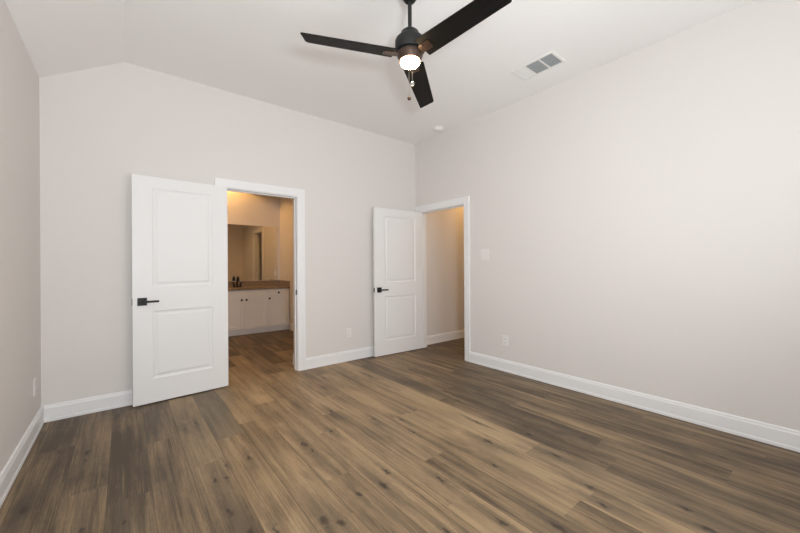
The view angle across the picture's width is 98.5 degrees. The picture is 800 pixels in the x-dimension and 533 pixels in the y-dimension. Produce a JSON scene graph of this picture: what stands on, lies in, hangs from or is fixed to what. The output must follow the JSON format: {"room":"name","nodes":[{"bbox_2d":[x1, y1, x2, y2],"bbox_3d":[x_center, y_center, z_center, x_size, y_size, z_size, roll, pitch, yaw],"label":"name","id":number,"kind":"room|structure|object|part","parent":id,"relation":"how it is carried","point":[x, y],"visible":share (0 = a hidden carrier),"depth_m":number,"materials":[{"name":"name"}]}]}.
{"room":"empty bedroom","nodes":[
{"label":"empty bedroom","id":0,"kind":"room"},
{"bbox_2d":[0,0,40,473],"bbox_3d":[-1.438,-0.163,0.876,0.115,2.783,4.633,0,0,-39],"label":"wall","id":1,"kind":"structure","parent":0,"point":[20,283],"depth_m":2.15,"materials":[{"name":"white paint"}]},
{"bbox_2d":[0,406,43,507],"bbox_3d":[-1.414,1.163,0.963,0.019,0.132,4.518,0,0,-39],"label":"baseboard","id":2,"kind":"structure","parent":1,"relation":"attached to","point":[8,475],"depth_m":2.10,"materials":[{"name":"white paint"}]},
{"bbox_2d":[33,378,35,396],"bbox_3d":[-2.662,0.884,2.515,0.009,0.120,0.076,0,0,-39],"label":"wall outlet","id":3,"kind":"object","parent":1,"relation":"attached to","point":[34,380],"visible":1,"depth_m":2.49,"materials":[{"name":"white plastic"}]},
{"bbox_2d":[39,62,463,407],"bbox_3d":[-0.494,-0.327,4.674,6.334,3.100,0.121,0,0,-39],"label":"wall","id":4,"kind":"structure","parent":0,"point":[102,126],"depth_m":3.28,"materials":[{"name":"white paint"}]},
{"bbox_2d":[44,390,132,422],"bbox_3d":[-2.337,1.168,3.105,1.220,0.132,0.019,0,0,-39],"label":"baseboard","id":5,"kind":"structure","parent":4,"relation":"attached to","point":[62,410],"depth_m":2.88,"materials":[{"name":"white paint"}]},
{"bbox_2d":[131,174,228,406],"bbox_3d":[-2.041,0.210,3.262,0.785,2.022,0.129,0,0,-43],"label":"door","id":6,"kind":"structure","parent":4,"relation":"in","point":[180,228],"depth_m":3.22,"materials":[{"name":"white paint"}]},
{"bbox_3d":[-2.265,0.316,3.029,0.068,0.068,0.009,0,0,-43],"label":"handle","id":7,"kind":"part","parent":6,"relation":"part of","materials":[{"name":"black metal"}]},
{"bbox_3d":[-2.198,0.315,3.035,0.129,0.019,0.012,0,0,-43],"label":"lever","id":8,"kind":"part","parent":6,"relation":"part of","materials":[{"name":"black metal"}]},
{"bbox_2d":[215,178,305,370],"bbox_3d":[-1.537,0.167,3.835,0.950,2.124,0.151,0,0,-39],"label":"door frame","id":9,"kind":"structure","parent":4,"relation":"attached to","point":[298,195],"depth_m":4.04,"materials":[{"name":"white paint"}]},
{"bbox_2d":[306,346,373,369],"bbox_3d":[-0.440,1.157,4.621,1.734,0.132,0.019,0,0,-39],"label":"baseboard","id":10,"kind":"structure","parent":4,"relation":"attached to","point":[339,357],"depth_m":4.35,"materials":[{"name":"white paint"}]},
{"bbox_2d":[346,328,350,337],"bbox_3d":[-0.662,0.864,4.451,0.076,0.120,0.009,0,0,-39],"label":"wall outlet","id":11,"kind":"object","parent":4,"relation":"attached to","point":[348,330],"visible":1,"depth_m":4.44,"materials":[{"name":"white plastic"}]},
{"bbox_2d":[427,330,463,344],"bbox_3d":[1.182,1.147,5.925,2.167,0.132,0.019,0,0,-39],"label":"baseboard","id":12,"kind":"structure","parent":4,"relation":"attached to","point":[448,336],"depth_m":5.55,"materials":[{"name":"white paint"}]},
{"bbox_2d":[227,191,279,281],"bbox_3d":[-3.602,-0.278,6.267,3.030,3.040,0.115,0,0,-39],"label":"wall","id":13,"kind":"structure","parent":0,"point":[243,208],"depth_m":6.80,"materials":[{"name":"white paint"}]},
{"bbox_2d":[227,224,276,280],"bbox_3d":[-3.132,-0.251,6.564,1.584,1.080,0.006,0,0,-39],"label":"bathroom mirror","id":14,"kind":"object","parent":13,"relation":"attached to","point":[252,250],"visible":0.56,"depth_m":6.75,"materials":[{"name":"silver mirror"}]},
{"bbox_2d":[228,280,278,286],"bbox_3d":[-3.122,0.347,6.560,1.649,0.103,0.020,0,0,-39],"label":"backsplash","id":15,"kind":"structure","parent":13,"relation":"attached to","point":[268,282],"depth_m":6.79,"materials":[{"name":"brown stone"}]},
{"bbox_2d":[280,197,293,323],"bbox_3d":[-1.468,-0.291,5.932,0.115,3.040,3.073,0,0,-39],"label":"wall","id":16,"kind":"structure","parent":0,"point":[286,204],"depth_m":6.76,"materials":[{"name":"white paint"}]},
{"bbox_2d":[289,323,293,330],"bbox_3d":[-1.963,1.166,6.455,0.019,0.132,0.556,0,0,-39],"label":"baseboard","id":17,"kind":"structure","parent":16,"relation":"attached to","point":[291,326],"depth_m":6.58,"materials":[{"name":"white paint"}]},
{"bbox_2d":[5,0,755,144],"bbox_3d":[0.099,-1.687,2.186,4.167,0.505,4.748,0,0,-39],"label":"ceiling","id":18,"kind":"structure","parent":0,"point":[255,49],"depth_m":2.77,"materials":[{"name":"white paint"}]},
{"bbox_2d":[300,0,511,107],"bbox_3d":[0.093,-1.421,2.087,1.174,0.798,1.113,0,0,-39],"label":"ceiling fan","id":19,"kind":"object","parent":18,"relation":"hanging from","point":[410,45],"visible":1,"depth_m":2.10,"materials":[{"name":"black wood"}]},
{"bbox_3d":[-0.311,-1.345,2.101,0.566,0.008,0.142,1,13,-15],"label":"blade","id":20,"kind":"part","parent":19,"relation":"part of","materials":[{"name":"black wood"}]},
{"bbox_2d":[400,56,419,68],"bbox_3d":[0.064,-1.290,2.199,0.122,0.026,0.122,0,0,-39],"label":"diffuser","id":21,"kind":"object","parent":19,"relation":"attached to","point":[405,61],"depth_m":2.17,"materials":[{"name":"white glass"}]},
{"bbox_3d":[0.158,-1.331,2.575,0.142,0.008,0.566,-14,-5,13],"label":"blade","id":22,"kind":"part","parent":19,"relation":"part of","materials":[{"name":"black wood"}]},
{"bbox_3d":[0.335,-1.356,1.922,0.142,0.008,0.566,17,-14,-43],"label":"blade","id":23,"kind":"part","parent":19,"relation":"part of","materials":[{"name":"black wood"}]},
{"bbox_2d":[433,126,443,132],"bbox_3d":[0.506,-1.799,4.561,0.148,0.046,0.148,0,0,-39],"label":"smoke detector","id":24,"kind":"object","parent":18,"relation":"attached to","point":[437,129],"visible":1,"depth_m":4.52,"materials":[{"name":"white plastic"}]},
{"bbox_2d":[510,51,565,80],"bbox_3d":[1.257,-1.822,3.158,0.240,0.010,0.410,0,0,-39],"label":"ceiling vent","id":25,"kind":"object","parent":18,"relation":"in","point":[549,60],"visible":1,"depth_m":3.14,"materials":[{"name":"white plastic"}]},
{"bbox_2d":[0,329,799,532],"bbox_3d":[-0.032,1.220,4.107,6.334,0.001,7.936,0,0,-39],"label":"floor","id":26,"kind":"structure","parent":0,"point":[429,439],"depth_m":2.15,"materials":[{"name":"brown wood"}]},
{"bbox_2d":[228,288,288,336],"bbox_3d":[-2.941,0.838,6.358,1.655,0.800,0.556,0,0,-39],"label":"vanity cabinet","id":27,"kind":"object","parent":26,"relation":"on","point":[264,310],"visible":0.62,"depth_m":6.32,"materials":[{"name":"white paint"}]},
{"bbox_3d":[-2.956,0.855,6.039,0.401,0.554,0.020,0,0,-39],"label":"door","id":28,"kind":"part","parent":27,"relation":"part of","materials":[{"name":"white paint"}]},
{"bbox_3d":[-2.800,0.506,6.165,0.806,0.114,0.020,0,0,-39],"label":"drawer","id":29,"kind":"part","parent":27,"relation":"part of","materials":[{"name":"white paint"}]},
{"bbox_3d":[-2.636,0.853,6.295,0.391,0.554,0.020,0,0,-39],"label":"door","id":30,"kind":"part","parent":27,"relation":"part of","materials":[{"name":"white paint"}]},
{"bbox_2d":[228,280,289,290],"bbox_3d":[-2.951,0.366,6.362,1.669,0.142,0.544,0,0,-39],"label":"countertop","id":31,"kind":"structure","parent":27,"relation":"on","point":[268,284],"depth_m":6.65,"materials":[{"name":"brown stone"}]},
{"bbox_2d":[231,276,242,286],"bbox_3d":[-3.055,0.295,6.466,0.158,0.206,0.161,0,0,3],"label":"faucet","id":32,"kind":"object","parent":31,"relation":"on","point":[237,277],"visible":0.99,"depth_m":6.46,"materials":[{"name":"black metal"}]},
{"bbox_3d":[-2.313,0.503,6.554,0.407,0.114,0.020,0,0,-39],"label":"drawer","id":33,"kind":"part","parent":27,"relation":"part of","materials":[{"name":"white paint"}]},
{"bbox_3d":[-2.311,0.851,6.554,0.407,0.554,0.020,0,0,-39],"label":"door","id":34,"kind":"part","parent":27,"relation":"part of","materials":[{"name":"white paint"}]},
{"bbox_2d":[415,0,799,430],"bbox_3d":[1.726,-0.340,3.405,0.115,3.100,4.633,0,0,-39],"label":"wall","id":35,"kind":"structure","parent":0,"point":[636,214],"depth_m":2.84,"materials":[{"name":"white paint"}]},
{"bbox_2d":[373,207,421,356],"bbox_3d":[-0.009,0.213,4.834,0.828,1.992,0.132,0,0,-36],"label":"door","id":36,"kind":"structure","parent":35,"relation":"in","point":[397,234],"depth_m":4.80,"materials":[{"name":"white paint"}]},
{"bbox_2d":[415,196,469,361],"bbox_3d":[0.612,0.167,4.804,0.151,2.099,1.025,0,0,-39],"label":"door frame","id":37,"kind":"structure","parent":35,"relation":"attached to","point":[464,202],"depth_m":4.48,"materials":[{"name":"white paint"}]},
{"bbox_3d":[0.663,0.167,4.845,0.018,2.099,1.025,0,0,-39],"label":"casing","id":38,"kind":"part","parent":37,"relation":"part of","materials":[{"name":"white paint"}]},
{"bbox_2d":[481,249,488,260],"bbox_3d":[1.029,-0.133,4.178,0.010,0.135,0.125,0,0,-39],"label":"light switch","id":39,"kind":"object","parent":35,"relation":"attached to","point":[484,252],"visible":1,"depth_m":4.18,"materials":[{"name":"white plastic"}]},
{"bbox_2d":[502,335,507,345],"bbox_3d":[1.209,0.861,3.962,0.009,0.120,0.076,0,0,-39],"label":"wall outlet","id":40,"kind":"object","parent":35,"relation":"attached to","point":[504,338],"visible":1,"depth_m":3.96,"materials":[{"name":"white plastic"}]},
{"bbox_2d":[470,351,799,451],"bbox_3d":[1.971,1.142,3.002,0.019,0.132,3.478,0,0,-39],"label":"baseboard","id":41,"kind":"structure","parent":35,"relation":"attached to","point":[779,436],"depth_m":2.81,"materials":[{"name":"white paint"}]}
]}

